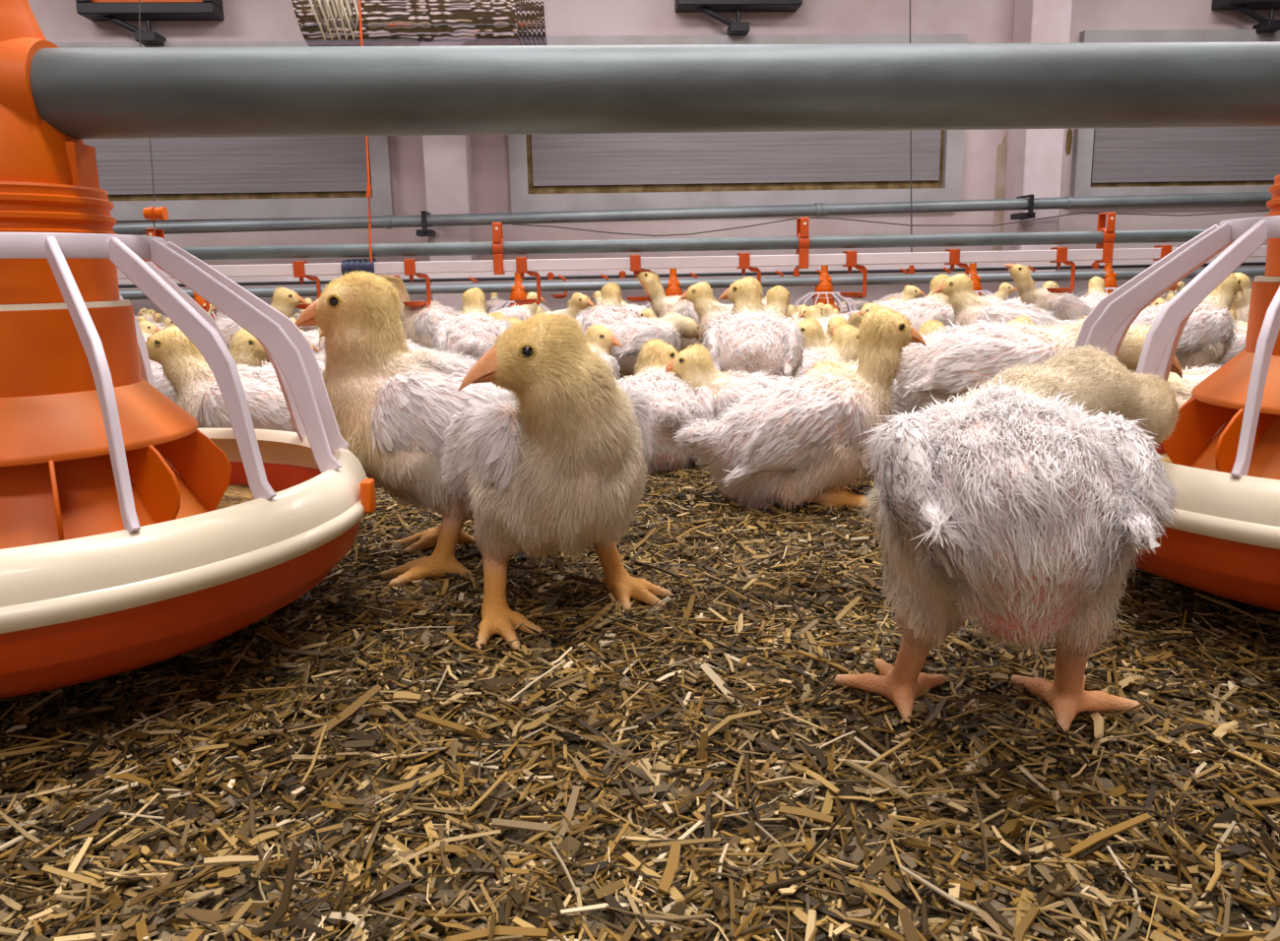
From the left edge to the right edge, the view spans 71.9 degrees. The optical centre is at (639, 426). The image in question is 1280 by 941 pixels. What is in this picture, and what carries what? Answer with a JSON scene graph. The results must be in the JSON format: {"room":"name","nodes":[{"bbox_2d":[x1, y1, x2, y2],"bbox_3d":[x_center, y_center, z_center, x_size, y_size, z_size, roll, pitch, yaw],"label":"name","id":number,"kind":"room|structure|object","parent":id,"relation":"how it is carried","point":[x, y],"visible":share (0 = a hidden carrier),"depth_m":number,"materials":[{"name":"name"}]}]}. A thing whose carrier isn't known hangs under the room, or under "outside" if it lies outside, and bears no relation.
{"room":"farm building","nodes":[
{"label":"farm building","id":0,"kind":"room"},
{"bbox_2d":[422,134,477,311],"bbox_3d":[-1.024,-1.929,4.575,0.222,3.100,0.220,-2,10,-3],"label":"pillar","id":1,"kind":"structure","parent":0,"point":[447,159],"depth_m":4.59,"materials":[{"name":"paint"}]},
{"bbox_2d":[416,210,435,236],"bbox_3d":[-1.106,-1.043,4.544,0.075,0.121,0.152,-2,10,-3],"label":"bracket","id":2,"kind":"object","parent":1,"relation":"attached to","point":[424,231],"visible":0.95,"depth_m":4.49,"materials":[{"name":"metal"}]},
{"bbox_2d":[113,192,1272,235],"bbox_3d":[0.708,-1.126,4.607,15.999,0.246,0.070,-2,10,-3],"label":"pipe","id":3,"kind":"object","parent":2,"relation":"attached to","point":[387,222],"visible":1,"depth_m":4.56,"materials":[{"name":"grey metal"}]},
{"bbox_2d":[512,210,1269,236],"bbox_3d":[1.939,-1.076,4.631,5.187,0.089,0.007,-2,10,-3],"label":"cable","id":4,"kind":"object","parent":3,"relation":"hanging from","point":[1252,211],"visible":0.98,"depth_m":4.60,"materials":[{"name":"metal"}]},
{"bbox_2d":[0,465,1279,940],"bbox_3d":[0.927,-0.006,1.327,16.000,0.065,7.500,-2,10,-3],"label":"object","id":5,"kind":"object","parent":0,"point":[455,861],"depth_m":0.38,"materials":[{"name":"soil"}]},
{"bbox_2d":[134,308,156,320],"bbox_3d":[-2.402,-0.484,4.218,0.147,0.160,0.206,4,11,25],"label":"chick","id":6,"kind":"object","parent":5,"relation":"on","point":[150,313],"visible":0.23,"depth_m":4.25},
{"bbox_2d":[138,320,160,340],"bbox_3d":[-1.261,-0.181,2.183,0.146,0.160,0.206,-2,10,-3],"label":"chick","id":7,"kind":"object","parent":5,"relation":"on","point":[146,327],"visible":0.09,"depth_m":2.23},
{"bbox_2d":[148,313,164,323],"bbox_3d":[-2.232,-0.439,3.982,0.194,0.151,0.138,-1,10,-1],"label":"chick","id":8,"kind":"object","parent":5,"relation":"on","point":[158,317],"visible":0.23,"depth_m":3.95},
{"bbox_2d":[150,327,266,404],"bbox_3d":[-0.622,-0.057,1.226,0.180,0.163,0.179,-11,14,-43],"label":"chick","id":9,"kind":"object","parent":5,"relation":"on","point":[245,349],"visible":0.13,"depth_m":1.20},
{"bbox_2d":[192,292,225,320],"bbox_3d":[-1.904,-0.509,3.855,0.327,0.277,0.327,-5,10,-19],"label":"pet feeder","id":10,"kind":"object","parent":5,"relation":"on","point":[197,298],"visible":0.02,"depth_m":3.81,"materials":[{"name":"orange plastic"}]},
{"bbox_2d":[145,324,339,432],"bbox_3d":[-0.331,-0.006,0.790,0.155,0.176,0.155,5,12,33],"label":"chick","id":11,"kind":"object","parent":5,"relation":"on","point":[198,392],"visible":0.26,"depth_m":0.75},
{"bbox_2d":[214,286,308,363],"bbox_3d":[-0.760,-0.167,1.693,0.176,0.200,0.176,6,12,35],"label":"chick","id":12,"kind":"object","parent":5,"relation":"on","point":[284,300],"visible":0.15,"depth_m":1.67},
{"bbox_2d":[302,329,319,354],"bbox_3d":[-0.927,-0.215,2.503,0.159,0.122,0.195,7,13,39],"label":"chick","id":13,"kind":"object","parent":5,"relation":"on","point":[312,337],"visible":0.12,"depth_m":2.45},
{"bbox_2d":[319,331,426,351],"bbox_3d":[-0.444,-0.118,1.557,0.181,0.163,0.179,-9,12,-37],"label":"chick","id":14,"kind":"object","parent":5,"relation":"on","point":[414,346],"visible":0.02,"depth_m":1.55},
{"bbox_2d":[294,268,508,586],"bbox_3d":[-0.129,-0.007,0.656,0.182,0.221,0.173,7,13,40],"label":"chick","id":15,"kind":"object","parent":5,"relation":"on","point":[392,405],"visible":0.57,"depth_m":0.62},
{"bbox_2d":[378,274,461,349],"bbox_3d":[-0.408,-0.197,1.789,0.239,0.220,0.143,-1,10,-2],"label":"chick","id":16,"kind":"object","parent":5,"relation":"on","point":[419,323],"visible":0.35,"depth_m":1.75},
{"bbox_2d":[431,287,511,361],"bbox_3d":[-0.275,-0.129,1.459,0.176,0.200,0.176,6,12,35],"label":"chick","id":17,"kind":"object","parent":5,"relation":"on","point":[473,331],"visible":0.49,"depth_m":1.42},
{"bbox_2d":[485,292,509,314],"bbox_3d":[-0.720,-0.596,4.485,0.171,0.194,0.166,2,11,20],"label":"chick","id":18,"kind":"object","parent":5,"relation":"on","point":[494,300],"visible":0.32,"depth_m":4.46},
{"bbox_2d":[488,272,550,314],"bbox_3d":[-0.538,-0.547,3.932,0.327,0.277,0.327,-5,10,-19],"label":"pet feeder","id":19,"kind":"object","parent":5,"relation":"on","point":[518,291],"visible":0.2,"depth_m":3.90,"materials":[{"name":"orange plastic"}]},
{"bbox_2d":[119,267,1265,300],"bbox_3d":[0.757,-0.658,3.993,15.998,0.043,0.043,-2,10,-3],"label":"pipe","id":20,"kind":"object","parent":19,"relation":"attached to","point":[138,294],"visible":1,"depth_m":3.95,"materials":[{"name":"plastic"}]},
{"bbox_2d":[493,292,546,320],"bbox_3d":[-0.402,-0.307,2.672,0.171,0.200,0.177,4,11,29],"label":"chick","id":21,"kind":"object","parent":5,"relation":"on","point":[522,312],"visible":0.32,"depth_m":2.65},
{"bbox_2d":[437,311,674,650],"bbox_3d":[-0.065,0.022,0.557,0.158,0.194,0.167,2,10,16],"label":"chick","id":22,"kind":"object","parent":5,"relation":"on","point":[558,460],"visible":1,"depth_m":0.49},
{"bbox_2d":[544,292,593,319],"bbox_3d":[-0.189,-0.209,1.966,0.160,0.182,0.160,-3,10,-10],"label":"chick","id":23,"kind":"object","parent":5,"relation":"on","point":[579,301],"visible":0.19,"depth_m":1.90},
{"bbox_2d":[590,290,602,305],"bbox_3d":[-0.117,-0.474,3.697,0.169,0.192,0.164,-2,10,-5],"label":"chick","id":24,"kind":"object","parent":5,"relation":"on","point":[597,295],"visible":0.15,"depth_m":3.72},
{"bbox_2d":[583,323,622,381],"bbox_3d":[-0.105,-0.077,1.340,0.139,0.158,0.206,5,11,30],"label":"chick","id":25,"kind":"object","parent":5,"relation":"on","point":[601,340],"visible":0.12,"depth_m":1.37},
{"bbox_2d":[573,282,640,382],"bbox_3d":[-0.066,-0.178,1.705,0.176,0.200,0.176,-9,13,-40],"label":"chick","id":26,"kind":"object","parent":5,"relation":"on","point":[609,308],"visible":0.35,"depth_m":1.69},
{"bbox_2d":[620,296,647,314],"bbox_3d":[-0.013,-0.303,2.589,0.177,0.200,0.171,-2,10,-6],"label":"chick","id":27,"kind":"object","parent":5,"relation":"on","point":[624,304],"visible":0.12,"depth_m":2.57},
{"bbox_2d":[0,460,1279,940],"bbox_3d":[0.031,0.086,0.683,2.258,0.045,1.028,-2,10,-3],"label":"litter","id":28,"kind":"object","parent":5,"relation":"on","point":[1164,887],"visible":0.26,"depth_m":0.38,"materials":[{"name":"brown wood"}]},
{"bbox_2d":[0,0,376,699],"bbox_3d":[-0.333,-0.079,0.479,0.344,0.396,0.344,1,10,10],"label":"pet feeder","id":29,"kind":"object","parent":28,"relation":"on","point":[134,535],"visible":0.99,"depth_m":0.44,"materials":[{"name":"orange plastic"}]},
{"bbox_2d":[29,41,1279,138],"bbox_3d":[0.966,-0.212,0.536,15.998,0.045,0.045,-2,10,-3],"label":"pipe","id":30,"kind":"object","parent":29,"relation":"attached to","point":[83,93],"visible":1,"depth_m":0.46,"materials":[{"name":"metal"}]},
{"bbox_2d":[600,312,699,379],"bbox_3d":[0.017,-0.123,1.524,0.218,0.150,0.146,-3,10,-12],"label":"chick","id":31,"kind":"object","parent":5,"relation":"on","point":[630,333],"visible":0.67,"depth_m":1.48},
{"bbox_2d":[638,307,679,353],"bbox_3d":[0.092,-0.233,2.292,0.226,0.146,0.142,2,10,17],"label":"chick","id":32,"kind":"object","parent":5,"relation":"on","point":[647,313],"visible":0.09,"depth_m":2.29},
{"bbox_2d":[644,268,683,309],"bbox_3d":[0.151,-0.572,3.970,0.327,0.277,0.327,-5,10,-19],"label":"pet feeder","id":33,"kind":"object","parent":5,"relation":"on","point":[673,289],"visible":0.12,"depth_m":3.94,"materials":[{"name":"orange plastic"}]},
{"bbox_2d":[614,338,716,474],"bbox_3d":[0.026,-0.015,0.995,0.146,0.166,0.216,-2,10,-7],"label":"chick","id":34,"kind":"object","parent":5,"relation":"on","point":[675,402],"visible":0.45,"depth_m":0.95},
{"bbox_2d":[632,268,701,352],"bbox_3d":[0.105,-0.208,1.789,0.239,0.220,0.143,-1,10,2],"label":"chick","id":35,"kind":"object","parent":5,"relation":"on","point":[661,304],"visible":0.27,"depth_m":1.76},
{"bbox_2d":[663,343,791,461],"bbox_3d":[0.137,-0.025,1.009,0.162,0.146,0.161,-8,12,-34],"label":"chick","id":36,"kind":"object","parent":5,"relation":"on","point":[693,364],"visible":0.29,"depth_m":0.99},
{"bbox_2d":[678,281,798,345],"bbox_3d":[0.193,-0.167,1.614,0.176,0.200,0.176,-8,12,-36],"label":"chick","id":37,"kind":"object","parent":5,"relation":"on","point":[700,294],"visible":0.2,"depth_m":1.60},
{"bbox_2d":[701,276,809,380],"bbox_3d":[0.141,-0.091,1.143,0.144,0.205,0.210,2,10,20],"label":"chick","id":38,"kind":"object","parent":5,"relation":"on","point":[752,340],"visible":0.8,"depth_m":1.11},
{"bbox_2d":[723,285,794,324],"bbox_3d":[0.182,-0.136,1.442,0.163,0.186,0.164,-2,10,-5],"label":"chick","id":39,"kind":"object","parent":5,"relation":"on","point":[778,296],"visible":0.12,"depth_m":1.47},
{"bbox_2d":[673,302,926,511],"bbox_3d":[0.139,-0.009,0.809,0.174,0.204,0.185,7,13,39],"label":"chick","id":40,"kind":"object","parent":5,"relation":"on","point":[791,443],"visible":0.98,"depth_m":0.78},
{"bbox_2d":[796,317,831,350],"bbox_3d":[0.349,-0.103,1.425,0.170,0.154,0.171,8,13,42],"label":"chick","id":41,"kind":"object","parent":5,"relation":"on","point":[811,329],"visible":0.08,"depth_m":1.39},
{"bbox_2d":[800,305,847,324],"bbox_3d":[0.505,-0.235,2.248,0.172,0.148,0.168,-1,10,3],"label":"chick","id":42,"kind":"object","parent":5,"relation":"on","point":[813,311],"visible":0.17,"depth_m":2.27},
{"bbox_2d":[792,265,856,315],"bbox_3d":[0.836,-0.597,4.008,0.327,0.277,0.327,-5,10,-19],"label":"pet feeder","id":43,"kind":"object","parent":5,"relation":"on","point":[824,293],"visible":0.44,"depth_m":3.97,"materials":[{"name":"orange plastic"}]},
{"bbox_2d":[794,321,861,378],"bbox_3d":[0.228,-0.073,1.285,0.170,0.154,0.171,6,12,35],"label":"chick","id":44,"kind":"object","parent":5,"relation":"on","point":[842,347],"visible":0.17,"depth_m":1.27},
{"bbox_2d":[819,303,849,319],"bbox_3d":[0.691,-0.328,2.889,0.176,0.152,0.172,-4,10,-16],"label":"chick","id":45,"kind":"object","parent":5,"relation":"on","point":[826,310],"visible":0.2,"depth_m":2.89},
{"bbox_2d":[822,315,848,338],"bbox_3d":[0.321,-0.145,1.717,0.194,0.149,0.131,5,12,32],"label":"chick","id":46,"kind":"object","parent":5,"relation":"on","point":[833,323],"visible":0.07,"depth_m":1.66},
{"bbox_2d":[822,313,863,330],"bbox_3d":[0.388,-0.173,1.889,0.158,0.142,0.156,-6,11,-26],"label":"chick","id":47,"kind":"object","parent":5,"relation":"on","point":[855,319],"visible":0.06,"depth_m":1.85},
{"bbox_2d":[802,359,909,423],"bbox_3d":[0.290,-0.025,1.044,0.255,0.126,0.141,1,10,14],"label":"chick","id":48,"kind":"object","parent":5,"relation":"on","point":[851,367],"visible":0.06,"depth_m":1.03},
{"bbox_2d":[857,303,881,317],"bbox_3d":[0.627,-0.221,2.098,0.172,0.152,0.177,8,14,43],"label":"chick","id":49,"kind":"object","parent":5,"relation":"on","point":[863,311],"visible":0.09,"depth_m":2.07},
{"bbox_2d":[847,285,925,317],"bbox_3d":[0.726,-0.323,2.631,0.173,0.196,0.167,-5,10,-19],"label":"chick","id":50,"kind":"object","parent":5,"relation":"on","point":[912,292],"visible":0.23,"depth_m":2.57},
{"bbox_2d":[870,284,909,303],"bbox_3d":[1.220,-0.594,4.278,0.162,0.184,0.157,-10,13,-41],"label":"chick","id":51,"kind":"object","parent":5,"relation":"on","point":[897,295],"visible":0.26,"depth_m":4.25},
{"bbox_2d":[887,273,956,330],"bbox_3d":[0.488,-0.170,1.570,0.176,0.200,0.176,-1,10,3],"label":"chick","id":52,"kind":"object","parent":5,"relation":"on","point":[936,306],"visible":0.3,"depth_m":1.54},
{"bbox_2d":[917,319,947,337],"bbox_3d":[0.357,-0.060,1.180,0.179,0.163,0.180,-1,10,-2],"label":"chick","id":53,"kind":"object","parent":5,"relation":"on","point":[928,326],"visible":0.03,"depth_m":1.22},
{"bbox_2d":[968,262,993,296],"bbox_3d":[1.522,-0.609,4.049,0.327,0.277,0.327,-5,10,-19],"label":"pet feeder","id":54,"kind":"object","parent":5,"relation":"on","point":[974,277],"visible":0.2,"depth_m":4.01,"materials":[{"name":"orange plastic"}]},
{"bbox_2d":[979,282,1018,301],"bbox_3d":[1.164,-0.394,3.033,0.179,0.203,0.174,-4,10,-15],"label":"chick","id":55,"kind":"object","parent":5,"relation":"on","point":[1004,289],"visible":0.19,"depth_m":2.97},
{"bbox_2d":[931,272,1079,328],"bbox_3d":[0.605,-0.152,1.443,0.176,0.200,0.176,-6,11,-24],"label":"chick","id":56,"kind":"object","parent":5,"relation":"on","point":[968,306],"visible":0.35,"depth_m":1.43},
{"bbox_2d":[829,342,1185,733],"bbox_3d":[0.175,0.047,0.428,0.147,0.170,0.251,5,11,30],"label":"chick","id":57,"kind":"object","parent":5,"relation":"on","point":[1019,506],"visible":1,"depth_m":0.35},
{"bbox_2d":[1005,280,1059,304],"bbox_3d":[1.129,-0.333,2.624,0.176,0.199,0.170,-10,13,-40],"label":"chick","id":58,"kind":"object","parent":5,"relation":"on","point":[1048,284],"visible":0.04,"depth_m":2.59},
{"bbox_2d":[892,311,1182,414],"bbox_3d":[0.367,-0.027,0.868,0.255,0.174,0.170,7,13,41],"label":"chick","id":59,"kind":"object","parent":5,"relation":"on","point":[952,359],"visible":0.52,"depth_m":0.83},
{"bbox_2d":[1003,263,1092,320],"bbox_3d":[0.918,-0.246,1.938,0.239,0.220,0.143,0,10,4],"label":"chick","id":60,"kind":"object","parent":5,"relation":"on","point":[1065,306],"visible":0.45,"depth_m":1.91},
{"bbox_2d":[1006,316,1136,374],"bbox_3d":[0.639,-0.085,1.294,0.174,0.157,0.173,-2,10,-6],"label":"chick","id":61,"kind":"object","parent":5,"relation":"on","point":[1019,320],"visible":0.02,"depth_m":1.32},
{"bbox_2d":[1078,276,1108,309],"bbox_3d":[1.164,-0.281,2.245,0.173,0.202,0.178,-6,11,-25],"label":"chick","id":62,"kind":"object","parent":5,"relation":"on","point":[1096,292],"visible":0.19,"depth_m":2.28},
{"bbox_2d":[1075,262,1118,298],"bbox_3d":[2.160,-0.629,4.085,0.327,0.277,0.327,-5,10,-19],"label":"pet feeder","id":63,"kind":"object","parent":5,"relation":"on","point":[1111,284],"visible":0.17,"depth_m":4.05,"materials":[{"name":"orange plastic"}]},
{"bbox_2d":[1073,174,1279,611],"bbox_3d":[0.423,-0.101,0.522,0.344,0.396,0.344,1,10,10],"label":"pet feeder","id":64,"kind":"object","parent":5,"relation":"on","point":[1223,457],"visible":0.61,"depth_m":0.50,"materials":[{"name":"orange plastic"}]},
{"bbox_2d":[1132,363,1222,399],"bbox_3d":[0.612,-0.007,0.937,0.255,0.126,0.141,2,10,18],"label":"chick","id":65,"kind":"object","parent":5,"relation":"on","point":[1192,377],"visible":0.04,"depth_m":0.92},
{"bbox_2d":[1131,273,1243,373],"bbox_3d":[0.814,-0.136,1.348,0.176,0.200,0.176,5,12,31],"label":"chick","id":66,"kind":"object","parent":5,"relation":"on","point":[1207,335],"visible":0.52,"depth_m":1.30},
{"bbox_2d":[1212,320,1247,369],"bbox_3d":[0.932,-0.124,1.447,0.220,0.169,0.149,2,10,19],"label":"chick","id":67,"kind":"object","parent":5,"relation":"on","point":[1239,346],"visible":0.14,"depth_m":1.39},
{"bbox_2d":[1230,272,1251,323],"bbox_3d":[1.154,-0.189,1.617,0.167,0.190,0.167,5,12,33],"label":"chick","id":68,"kind":"object","parent":5,"relation":"on","point":[1242,305],"visible":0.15,"depth_m":1.58},
{"bbox_2d":[27,0,1279,316],"bbox_3d":[0.668,-1.966,4.886,16.000,3.200,0.200,-2,10,-3],"label":"wall","id":69,"kind":"structure","parent":0,"point":[984,21],"depth_m":4.82,"materials":[{"name":"paint"}]},
{"bbox_2d":[75,0,224,45],"bbox_3d":[-2.488,-2.228,4.471,0.667,0.550,0.145,-2,10,-3],"label":"inlet","id":70,"kind":"object","parent":69,"relation":"attached to","point":[117,12],"visible":0.99,"depth_m":4.44,"materials":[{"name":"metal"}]},
{"bbox_2d":[52,41,394,221],"bbox_3d":[-2.523,-1.542,4.636,2.365,0.892,0.050,-2,10,-3],"label":"window","id":71,"kind":"structure","parent":69,"relation":"in","point":[262,177],"depth_m":4.69,"materials":[{"name":"paint"}]},
{"bbox_2d":[508,33,967,212],"bbox_3d":[0.537,-1.648,4.806,2.495,0.903,0.050,-2,10,-3],"label":"window","id":72,"kind":"structure","parent":69,"relation":"in","point":[549,172],"depth_m":4.83,"materials":[{"name":"paint"}]},
{"bbox_2d":[674,0,802,35],"bbox_3d":[0.514,-2.351,4.635,0.656,0.550,0.145,-2,10,-3],"label":"inlet","id":73,"kind":"object","parent":69,"relation":"attached to","point":[711,8],"visible":1,"depth_m":4.62,"materials":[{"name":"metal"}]},
{"bbox_2d":[992,131,1007,251],"bbox_3d":[2.033,-1.290,4.985,0.068,0.719,0.002,-2,10,-3],"label":"trim","id":74,"kind":"structure","parent":69,"relation":"attached to","point":[1001,152],"depth_m":4.97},
{"bbox_2d":[1065,128,1072,155],"bbox_3d":[2.408,-1.601,4.954,0.035,0.156,0.002,-2,10,-3],"label":"trim","id":75,"kind":"structure","parent":69,"relation":"attached to","point":[1068,144],"depth_m":4.95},
{"bbox_2d":[1069,29,1279,196],"bbox_3d":[3.657,-1.747,4.981,2.457,0.924,0.050,-2,10,-3],"label":"window","id":76,"kind":"structure","parent":69,"relation":"in","point":[1106,161],"depth_m":4.97,"materials":[{"name":"paint"}]},
{"bbox_2d":[1211,0,1279,32],"bbox_3d":[3.537,-2.443,4.805,0.762,0.550,0.145,-2,10,-3],"label":"inlet","id":77,"kind":"object","parent":69,"relation":"attached to","point":[1246,7],"visible":1,"depth_m":4.80,"materials":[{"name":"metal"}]},
{"bbox_2d":[909,0,912,285],"bbox_3d":[1.370,-1.590,4.466,0.089,2.140,0.007,-2,10,-3],"label":"wire","id":78,"kind":"object","parent":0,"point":[910,0],"visible":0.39,"depth_m":4.50,"materials":[{"name":"black metal"}]},
{"bbox_2d":[1000,0,1072,299],"bbox_3d":[2.155,-2.023,4.755,0.213,3.100,0.220,-2,10,-3],"label":"pillar","id":79,"kind":"structure","parent":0,"point":[1034,159],"depth_m":4.75,"materials":[{"name":"paint"}]},
{"bbox_2d":[1010,194,1035,219],"bbox_3d":[2.048,-1.172,4.716,0.075,0.121,0.152,-2,10,-3],"label":"bracket","id":80,"kind":"object","parent":79,"relation":"attached to","point":[1030,215],"visible":0.96,"depth_m":4.66,"materials":[{"name":"metal"}]},
{"bbox_3d":[0.869,-2.961,0.812,16.400,0.150,7.900,-2,10,-3],"label":"ceiling","id":81,"kind":"structure","parent":0,"visible":0},
{"bbox_2d":[358,0,372,262],"bbox_3d":[-0.527,-1.625,1.506,0.057,2.666,0.020,-2,10,-3],"label":"hanging cord","id":82,"kind":"object","parent":81,"relation":"hanging from","point":[368,189],"visible":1,"depth_m":1.71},
{"bbox_2d":[128,195,371,235],"bbox_3d":[-0.749,-0.406,1.698,0.459,0.069,0.020,-2,10,-3],"label":"cable","id":83,"kind":"object","parent":82,"relation":"hanging from","point":[369,196],"visible":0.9,"depth_m":1.69,"materials":[{"name":"metal"}]},
{"bbox_2d":[291,0,548,46],"bbox_3d":[-0.937,-2.491,3.717,1.030,1.702,0.564,-2,10,-3],"label":"pad","id":84,"kind":"object","parent":81,"relation":"hanging from","point":[321,23],"visible":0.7,"depth_m":3.70,"materials":[{"name":"metal"}]},
{"bbox_3d":[8.979,-1.566,1.655,0.200,3.200,7.700,-2,10,-3],"label":"wall","id":85,"kind":"structure","parent":0,"visible":0},
{"bbox_2d":[116,246,1267,279],"bbox_3d":[0.889,-0.354,1.820,15.998,0.023,0.022,-2,10,-3],"label":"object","id":86,"kind":"object","parent":85,"relation":"attached to","point":[429,267],"visible":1,"depth_m":1.77,"materials":[{"name":"white plastic"}]},
{"bbox_2d":[292,260,320,309],"bbox_3d":[-0.660,-0.277,1.736,0.047,0.095,0.047,8,13,41],"label":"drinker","id":87,"kind":"object","parent":86,"relation":"hanging from","point":[298,266],"visible":0.65,"depth_m":1.72,"materials":[{"name":"orange plastic"}]},
{"bbox_2d":[295,275,320,309],"bbox_3d":[-0.656,-0.267,1.738,0.055,0.074,0.047,-2,10,-3],"label":"cup","id":88,"kind":"object","parent":87,"relation":"on","point":[300,306],"depth_m":1.73,"materials":[{"name":"orange plastic"}]},
{"bbox_2d":[341,257,378,276],"bbox_3d":[-0.552,-0.311,1.739,0.062,0.040,0.040,-2,10,-3],"label":"coupling","id":89,"kind":"object","parent":86,"relation":"attached to","point":[353,265],"visible":0.62,"depth_m":1.72,"materials":[{"name":"blue plastic"}]},
{"bbox_2d":[402,258,431,307],"bbox_3d":[-0.448,-0.283,1.748,0.047,0.095,0.047,8,13,41],"label":"cup","id":90,"kind":"object","parent":86,"relation":"hanging from","point":[409,264],"visible":1,"depth_m":1.74,"materials":[{"name":"orange plastic"}]},
{"bbox_2d":[513,256,541,305],"bbox_3d":[-0.230,-0.290,1.760,0.047,0.095,0.047,8,13,41],"label":"cup","id":91,"kind":"object","parent":86,"relation":"hanging from","point":[521,262],"visible":0.99,"depth_m":1.75,"materials":[{"name":"orange plastic"}]},
{"bbox_2d":[626,255,651,302],"bbox_3d":[-0.005,-0.297,1.773,0.047,0.095,0.047,8,13,41],"label":"cup","id":92,"kind":"object","parent":86,"relation":"hanging from","point":[635,260],"visible":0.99,"depth_m":1.76,"materials":[{"name":"orange plastic"}]},
{"bbox_2d":[180,229,1207,259],"bbox_3d":[0.888,-0.388,1.814,15.998,0.026,0.026,-2,10,-3],"label":"pipe","id":93,"kind":"object","parent":86,"relation":"on","point":[1171,235],"visible":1,"depth_m":1.76,"materials":[{"name":"metal"}]},
{"bbox_2d":[142,206,168,270],"bbox_3d":[-0.931,-0.353,1.708,0.036,0.141,0.038,-2,10,-3],"label":"hanger","id":94,"kind":"object","parent":93,"relation":"attached to","point":[153,214],"visible":0.42,"depth_m":1.69,"materials":[{"name":"orange plastic"}]},
{"bbox_2d":[138,0,155,201],"bbox_3d":[-0.921,-0.710,1.647,0.034,0.563,0.002,-2,10,-3],"label":"wire","id":95,"kind":"object","parent":94,"relation":"attached to","point":[139,0],"visible":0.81,"depth_m":1.68,"materials":[{"name":"black metal"}]},
{"bbox_2d":[492,222,505,274],"bbox_3d":[-0.281,-0.352,1.748,0.021,0.101,0.038,-2,10,-3],"label":"hanger","id":96,"kind":"object","parent":93,"relation":"attached to","point":[497,233],"visible":0.98,"depth_m":1.73,"materials":[{"name":"orange plastic"}]},
{"bbox_2d":[795,217,809,268],"bbox_3d":[0.328,-0.370,1.782,0.021,0.101,0.038,-2,10,-3],"label":"hanger","id":97,"kind":"object","parent":93,"relation":"attached to","point":[802,224],"visible":0.98,"depth_m":1.77,"materials":[{"name":"orange plastic"}]},
{"bbox_2d":[1094,212,1115,262],"bbox_3d":[0.959,-0.389,1.818,0.021,0.101,0.038,-2,10,-3],"label":"hanger","id":98,"kind":"object","parent":93,"relation":"attached to","point":[1107,245],"visible":0.94,"depth_m":1.81,"materials":[{"name":"orange plastic"}]},
{"bbox_2d":[737,253,761,287],"bbox_3d":[0.213,-0.303,1.786,0.047,0.095,0.047,8,13,41],"label":"cup","id":99,"kind":"object","parent":86,"relation":"hanging from","point":[743,257],"visible":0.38,"depth_m":1.77,"materials":[{"name":"orange plastic"}]},
{"bbox_2d":[839,251,867,298],"bbox_3d":[0.431,-0.309,1.798,0.047,0.095,0.047,8,13,41],"label":"cup","id":100,"kind":"object","parent":86,"relation":"hanging from","point":[851,260],"visible":1,"depth_m":1.79,"materials":[{"name":"orange plastic"}]},
{"bbox_2d":[944,249,968,276],"bbox_3d":[0.644,-0.316,1.810,0.047,0.095,0.047,8,13,41],"label":"cup","id":101,"kind":"object","parent":86,"relation":"hanging from","point":[954,254],"visible":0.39,"depth_m":1.79,"materials":[{"name":"orange plastic"}]},
{"bbox_2d":[1046,247,1075,293],"bbox_3d":[0.868,-0.322,1.823,0.047,0.095,0.047,8,13,41],"label":"cup","id":102,"kind":"object","parent":86,"relation":"hanging from","point":[1061,252],"visible":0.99,"depth_m":1.82,"materials":[{"name":"orange plastic"}]},
{"bbox_2d":[1152,245,1177,291],"bbox_3d":[1.089,-0.329,1.835,0.047,0.095,0.047,8,13,41],"label":"cup","id":103,"kind":"object","parent":86,"relation":"hanging from","point":[1165,249],"visible":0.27,"depth_m":1.82,"materials":[{"name":"orange plastic"}]},
{"bbox_2d":[118,256,1266,284],"bbox_3d":[0.731,-0.786,4.375,15.998,0.040,0.032,-2,10,-3],"label":"rail","id":104,"kind":"object","parent":85,"relation":"attached to","point":[1249,259],"visible":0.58,"depth_m":4.34,"materials":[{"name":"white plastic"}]},
{"bbox_2d":[118,261,1265,288],"bbox_3d":[0.733,-0.759,4.360,15.998,0.016,0.016,-2,10,-3],"label":"pipe","id":105,"kind":"object","parent":104,"relation":"attached to","point":[1254,263],"visible":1,"depth_m":4.33,"materials":[{"name":"metal"}]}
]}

